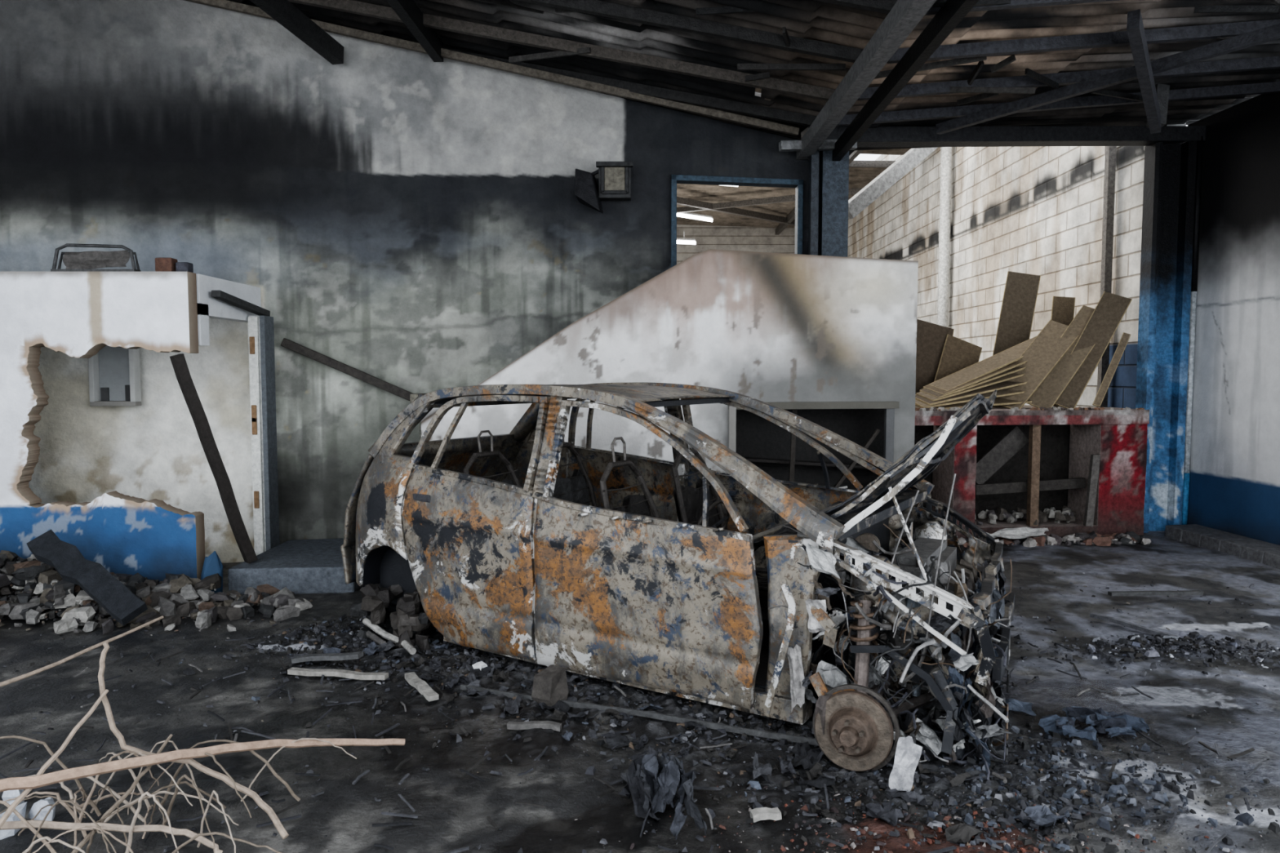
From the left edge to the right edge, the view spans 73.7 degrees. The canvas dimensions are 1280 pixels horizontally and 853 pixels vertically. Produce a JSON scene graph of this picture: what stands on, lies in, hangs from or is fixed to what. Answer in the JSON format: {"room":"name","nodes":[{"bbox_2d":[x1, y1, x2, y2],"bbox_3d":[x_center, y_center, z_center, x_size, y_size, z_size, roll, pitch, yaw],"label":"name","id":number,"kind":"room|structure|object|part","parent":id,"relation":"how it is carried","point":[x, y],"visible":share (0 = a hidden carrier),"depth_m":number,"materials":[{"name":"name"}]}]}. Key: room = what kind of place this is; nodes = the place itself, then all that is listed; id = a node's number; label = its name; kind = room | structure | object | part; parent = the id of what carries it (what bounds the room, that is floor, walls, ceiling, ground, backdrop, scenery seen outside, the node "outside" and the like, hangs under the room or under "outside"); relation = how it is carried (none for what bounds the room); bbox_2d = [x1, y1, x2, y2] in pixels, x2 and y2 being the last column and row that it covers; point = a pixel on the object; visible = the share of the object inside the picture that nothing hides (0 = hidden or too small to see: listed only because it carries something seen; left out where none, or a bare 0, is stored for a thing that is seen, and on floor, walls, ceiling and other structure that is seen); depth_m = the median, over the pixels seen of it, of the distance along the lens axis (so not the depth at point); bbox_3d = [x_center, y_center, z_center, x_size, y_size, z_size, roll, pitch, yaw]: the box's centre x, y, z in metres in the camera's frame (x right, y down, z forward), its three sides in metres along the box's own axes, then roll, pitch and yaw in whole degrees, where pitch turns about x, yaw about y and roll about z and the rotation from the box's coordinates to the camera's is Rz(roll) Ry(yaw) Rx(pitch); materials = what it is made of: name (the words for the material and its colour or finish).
{"room":"fire-damaged room","nodes":[
{"label":"fire-damaged room","id":0,"kind":"room"},
{"bbox_2d":[0,271,204,584],"bbox_3d":[-5.185,0.070,6.126,4.010,2.330,0.132,0,4,0],"label":"wall","id":1,"kind":"structure","parent":0,"point":[75,314],"depth_m":6.05,"materials":[{"name":"white paint"}]},
{"bbox_2d":[50,243,140,271],"bbox_3d":[-3.865,-1.193,6.057,0.593,0.201,0.080,0,4,0],"label":"basket","id":2,"kind":"object","parent":1,"relation":"on","point":[84,261],"visible":0.99,"depth_m":6.05,"materials":[{"name":"metal"}]},
{"bbox_2d":[155,257,193,272],"bbox_3d":[-3.305,-1.143,6.055,0.230,0.100,0.090,0,4,0],"label":"brick","id":3,"kind":"object","parent":1,"relation":"on","point":[162,264],"visible":0.83,"depth_m":6.02,"materials":[{"name":"stone"}]},
{"bbox_2d":[200,551,222,593],"bbox_3d":[-3.051,1.062,6.080,0.112,0.358,0.134,3,5,44],"label":"wall","id":4,"kind":"structure","parent":0,"point":[212,564],"depth_m":6.05,"materials":[{"name":"blue paint"}]},
{"bbox_2d":[195,274,261,345],"bbox_3d":[-3.237,-0.875,6.658,0.125,0.510,1.000,0,4,0],"label":"wall","id":5,"kind":"structure","parent":0,"point":[208,306],"depth_m":6.43,"materials":[{"name":"white paint"}]},
{"bbox_2d":[211,290,279,555],"bbox_3d":[-3.090,0.077,6.706,0.140,2.204,0.785,0,4,0],"label":"door frame","id":6,"kind":"structure","parent":5,"relation":"in","point":[260,327],"depth_m":6.94,"materials":[{"name":"white wood"}]},
{"bbox_2d":[0,0,820,562],"bbox_3d":[-2.645,-1.484,7.328,9.268,5.343,0.221,-1,4,-9],"label":"wall","id":7,"kind":"structure","parent":0,"point":[406,220],"depth_m":7.21,"materials":[{"name":"paint"}]},
{"bbox_2d":[88,345,141,406],"bbox_3d":[-4.275,-0.602,6.933,0.370,0.870,0.090,0,4,0],"label":"window","id":8,"kind":"structure","parent":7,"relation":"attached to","point":[114,372],"depth_m":6.96,"materials":[{"name":"white paint"}]},
{"bbox_2d":[574,161,633,213],"bbox_3d":[-0.310,-2.073,7.427,0.499,0.436,0.276,0,4,0],"label":"box","id":9,"kind":"object","parent":7,"relation":"attached to","point":[614,177],"visible":1,"depth_m":7.40,"materials":[{"name":"metal"}]},
{"bbox_3d":[-0.441,-2.056,7.411,0.236,0.405,0.240,0,4,0],"label":"lamp shade","id":10,"kind":"part","parent":9,"relation":"part of","materials":[{"name":"metal"}]},
{"bbox_2d":[671,174,803,267],"bbox_3d":[0.890,-1.770,7.831,1.258,0.990,0.138,-1,4,-9],"label":"window","id":11,"kind":"structure","parent":7,"relation":"in","point":[797,184],"depth_m":7.76,"materials":[{"name":"metal"}]},
{"bbox_2d":[0,526,1279,852],"bbox_3d":[0.375,0.885,11.378,16.750,0.079,28.600,0,4,0],"label":"floor","id":12,"kind":"structure","parent":0,"point":[346,811],"depth_m":3.73,"materials":[{"name":"grey concrete"}]},
{"bbox_2d":[0,528,312,639],"bbox_3d":[-3.776,0.976,5.591,3.103,0.586,0.988,0,4,0],"label":"rubble pile","id":13,"kind":"object","parent":12,"relation":"on","point":[56,579],"visible":0.99,"depth_m":5.57,"materials":[{"name":"stone"}]},
{"bbox_2d":[0,615,404,852],"bbox_3d":[-1.935,1.074,3.141,2.096,0.672,1.495,2,4,32],"label":"dead branches","id":14,"kind":"object","parent":12,"relation":"on","point":[42,814],"visible":1,"depth_m":2.95,"materials":[{"name":"brown wood"}]},
{"bbox_2d":[227,537,363,594],"bbox_3d":[-2.550,1.094,6.821,0.900,0.200,1.236,0,4,0],"label":"concrete step","id":15,"kind":"structure","parent":12,"relation":"on","point":[315,566],"depth_m":6.25,"materials":[{"name":"concrete"}]},
{"bbox_2d":[169,353,257,563],"bbox_3d":[-3.083,0.252,6.192,0.530,1.549,0.096,-3,5,-44],"label":"wooden plank","id":16,"kind":"object","parent":15,"relation":"on","point":[179,362],"visible":1,"depth_m":6.15,"materials":[{"name":"brown wood"}]},
{"bbox_2d":[280,337,421,439],"bbox_3d":[-2.367,0.195,7.328,1.304,1.890,0.201,0,4,-3],"label":"beam","id":17,"kind":"structure","parent":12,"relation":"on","point":[286,343],"depth_m":7.23,"materials":[{"name":"metal"}]},
{"bbox_2d":[0,572,1279,852],"bbox_3d":[0.144,1.207,4.616,8.930,0.231,4.450,0,4,0],"label":"debris","id":18,"kind":"object","parent":12,"relation":"on","point":[651,790],"visible":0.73,"depth_m":3.59,"materials":[{"name":"gravel"}]},
{"bbox_2d":[340,382,1014,791],"bbox_3d":[0.139,0.551,4.982,4.088,1.599,2.123,2,4,34],"label":"car","id":19,"kind":"object","parent":12,"relation":"on","point":[743,588],"visible":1,"depth_m":4.21,"materials":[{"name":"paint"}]},
{"bbox_3d":[-1.419,0.675,5.201,0.937,1.040,0.314,2,4,32],"label":"quarter panel","id":20,"kind":"part","parent":19,"relation":"part of","materials":[{"name":"paint"}]},
{"bbox_3d":[-0.961,0.741,4.790,0.990,1.000,0.120,2,4,32],"label":"door","id":21,"kind":"part","parent":19,"relation":"part of","materials":[{"name":"paint"}]},
{"bbox_3d":[-0.655,0.578,5.088,0.721,1.087,0.515,2,4,32],"label":"seat frame","id":22,"kind":"part","parent":19,"relation":"part of","materials":[{"name":"metal"}]},
{"bbox_3d":[-0.686,0.603,6.348,0.938,1.040,0.314,2,4,32],"label":"quarter panel","id":23,"kind":"part","parent":19,"relation":"part of","materials":[{"name":"paint"}]},
{"bbox_3d":[-0.268,0.540,5.694,0.721,1.087,0.515,2,4,32],"label":"seat frame","id":24,"kind":"part","parent":19,"relation":"part of","materials":[{"name":"metal"}]},
{"bbox_3d":[-0.118,0.658,6.111,0.990,1.000,0.120,2,4,32],"label":"door","id":25,"kind":"part","parent":19,"relation":"part of","materials":[{"name":"paint"}]},
{"bbox_3d":[0.178,0.613,4.535,0.721,1.087,0.495,2,4,32],"label":"seat frame","id":26,"kind":"part","parent":19,"relation":"part of","materials":[{"name":"metal"}]},
{"bbox_3d":[0.003,0.829,4.150,1.297,0.905,0.101,2,4,32],"label":"door","id":27,"kind":"part","parent":19,"relation":"part of","materials":[{"name":"paint"}]},
{"bbox_3d":[0.587,0.638,5.179,0.720,0.957,0.495,2,4,32],"label":"seat frame","id":28,"kind":"part","parent":19,"relation":"part of","materials":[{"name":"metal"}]},
{"bbox_3d":[0.874,0.743,5.515,1.297,0.905,0.101,2,4,32],"label":"door","id":29,"kind":"part","parent":19,"relation":"part of","materials":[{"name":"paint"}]},
{"bbox_3d":[1.135,0.808,3.644,0.739,0.682,0.366,2,4,32],"label":"fender rail","id":30,"kind":"part","parent":19,"relation":"part of","materials":[{"name":"metal"}]},
{"bbox_3d":[1.402,0.227,4.187,0.710,0.787,1.520,2,4,32],"label":"bonnet frame","id":31,"kind":"part","parent":19,"relation":"part of","materials":[{"name":"paint"}]},
{"bbox_3d":[1.737,0.736,4.743,0.566,0.678,0.370,2,4,32],"label":"fender rail","id":32,"kind":"part","parent":19,"relation":"part of","materials":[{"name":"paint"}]},
{"bbox_2d":[778,139,857,257],"bbox_3d":[1.590,-0.744,7.853,0.711,3.700,0.222,-1,4,-8],"label":"steel post","id":33,"kind":"object","parent":12,"relation":"on","point":[833,175],"visible":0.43,"depth_m":7.76,"materials":[{"name":"metal"}]},
{"bbox_2d":[848,146,1116,407],"bbox_3d":[3.653,-1.756,9.592,3.132,5.500,0.682,0,4,-8],"label":"brace","id":34,"kind":"object","parent":12,"relation":"on","point":[909,160],"visible":0.32,"depth_m":9.41,"materials":[{"name":"metal"}]},
{"bbox_2d":[912,406,1149,538],"bbox_3d":[3.750,0.421,8.611,2.582,1.278,0.742,0,4,-5],"label":"counter","id":35,"kind":"object","parent":12,"relation":"on","point":[1063,471],"depth_m":8.41,"materials":[{"name":"paint"}]},
{"bbox_2d":[915,271,1132,409],"bbox_3d":[3.883,-0.372,9.480,2.434,2.751,2.230,0,4,0],"label":"boards","id":36,"kind":"object","parent":35,"relation":"on","point":[1054,367],"visible":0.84,"depth_m":8.86,"materials":[{"name":"brown wood"}]},
{"bbox_2d":[957,526,1151,547],"bbox_3d":[3.739,1.026,8.078,2.198,0.167,0.440,0,4,-5],"label":"rubble","id":37,"kind":"object","parent":12,"relation":"on","point":[1028,536],"visible":0.66,"depth_m":7.99,"materials":[{"name":"stone"}]},
{"bbox_2d":[1135,141,1196,533],"bbox_3d":[5.225,-0.862,8.523,0.390,3.850,0.200,0,4,0],"label":"steel column","id":38,"kind":"structure","parent":12,"relation":"on","point":[1169,170],"depth_m":8.47,"materials":[{"name":"blue metal"}]},
{"bbox_2d":[800,125,1205,147],"bbox_3d":[3.500,-2.748,8.091,4.060,0.329,0.200,-1,4,-9],"label":"beam","id":39,"kind":"structure","parent":38,"relation":"on","point":[880,136],"depth_m":8.03,"materials":[{"name":"metal"}]},
{"bbox_2d":[1164,524,1279,568],"bbox_3d":[5.403,1.114,7.059,0.329,0.130,2.768,0,4,-3],"label":"concrete curb","id":40,"kind":"object","parent":12,"relation":"on","point":[1268,553],"visible":0.96,"depth_m":7.68,"materials":[{"name":"concrete"}]},
{"bbox_2d":[421,248,918,538],"bbox_3d":[0.339,-0.167,7.187,4.244,2.630,0.163,-1,4,-9],"label":"wall","id":41,"kind":"structure","parent":0,"point":[783,331],"depth_m":7.21,"materials":[{"name":"white paint"}]},
{"bbox_2d":[735,408,884,490],"bbox_3d":[1.632,0.371,7.642,1.732,1.501,0.398,-1,4,-10],"label":"wall opening","id":42,"kind":"object","parent":41,"relation":"in","point":[780,454],"visible":0.16,"depth_m":7.78,"materials":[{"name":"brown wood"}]},
{"bbox_2d":[676,224,795,264],"bbox_3d":[-0.900,-2.602,15.868,13.000,6.400,18.000,0,4,0],"label":"wall","id":43,"kind":"structure","parent":0,"point":[758,239],"depth_m":24.51,"materials":[{"name":"beige brick"}]},
{"bbox_2d":[676,150,895,235],"bbox_3d":[-0.850,-5.067,16.514,12.301,0.380,15.600,0,4,0],"label":"roof truss","id":44,"kind":"object","parent":43,"relation":"attached to","point":[691,205],"visible":0.17,"depth_m":19.94,"materials":[{"name":"metal"}]},
{"bbox_2d":[676,231,696,244],"bbox_3d":[1.150,-4.921,22.285,0.613,0.335,0.200,1,4,9],"label":"lamp","id":45,"kind":"object","parent":44,"relation":"hanging from","point":[679,241],"visible":0.76,"depth_m":22.20,"materials":[{"name":"white"}]},
{"bbox_2d":[676,211,713,222],"bbox_3d":[1.285,-5.193,20.865,0.991,0.414,0.200,1,4,18],"label":"lamp","id":46,"kind":"object","parent":44,"relation":"hanging from","point":[686,215],"visible":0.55,"depth_m":20.77,"materials":[{"name":"white plastic"}]},
{"bbox_2d":[226,0,1279,155],"bbox_3d":[-0.650,-3.352,5.037,13.300,1.706,7.475,0,4,0],"label":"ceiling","id":47,"kind":"structure","parent":0,"point":[811,20],"depth_m":6.50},
{"bbox_2d":[184,0,1279,161],"bbox_3d":[-0.702,-3.134,4.813,12.611,1.821,6.004,0,4,0],"label":"roof beams","id":48,"kind":"structure","parent":47,"relation":"attached to","point":[903,16],"depth_m":6.55,"materials":[{"name":"charred weathered wood"}]},
{"bbox_2d":[676,88,911,228],"bbox_3d":[-0.850,-5.378,16.675,12.700,0.451,15.760,0,4,0],"label":"ceiling","id":49,"kind":"structure","parent":0,"point":[858,177],"depth_m":20.39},
{"bbox_2d":[847,123,1186,408],"bbox_3d":[5.419,-2.650,16.792,0.262,6.420,16.150,0,4,0],"label":"wall","id":50,"kind":"structure","parent":0,"point":[1034,211],"depth_m":11.99,"materials":[{"name":"white brick"}]},
{"bbox_2d":[937,146,952,327],"bbox_3d":[5.150,-2.164,14.493,0.174,5.700,0.174,0,4,0],"label":"drain pipe","id":51,"kind":"object","parent":50,"relation":"attached to","point":[946,152],"visible":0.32,"depth_m":14.36,"materials":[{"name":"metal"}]},
{"bbox_2d":[1187,93,1279,545],"bbox_3d":[5.674,-0.879,7.129,0.205,4.100,3.154,0,4,-3],"label":"wall","id":52,"kind":"structure","parent":0,"point":[1234,484],"depth_m":7.87,"materials":[{"name":"white paint"}]},
{"bbox_2d":[1182,136,1203,524],"bbox_3d":[5.465,-0.883,8.461,0.079,3.901,0.069,0,4,0],"label":"conduit pipe","id":53,"kind":"object","parent":52,"relation":"attached to","point":[1199,144],"visible":0.9,"depth_m":8.43,"materials":[{"name":"metal"}]}
]}

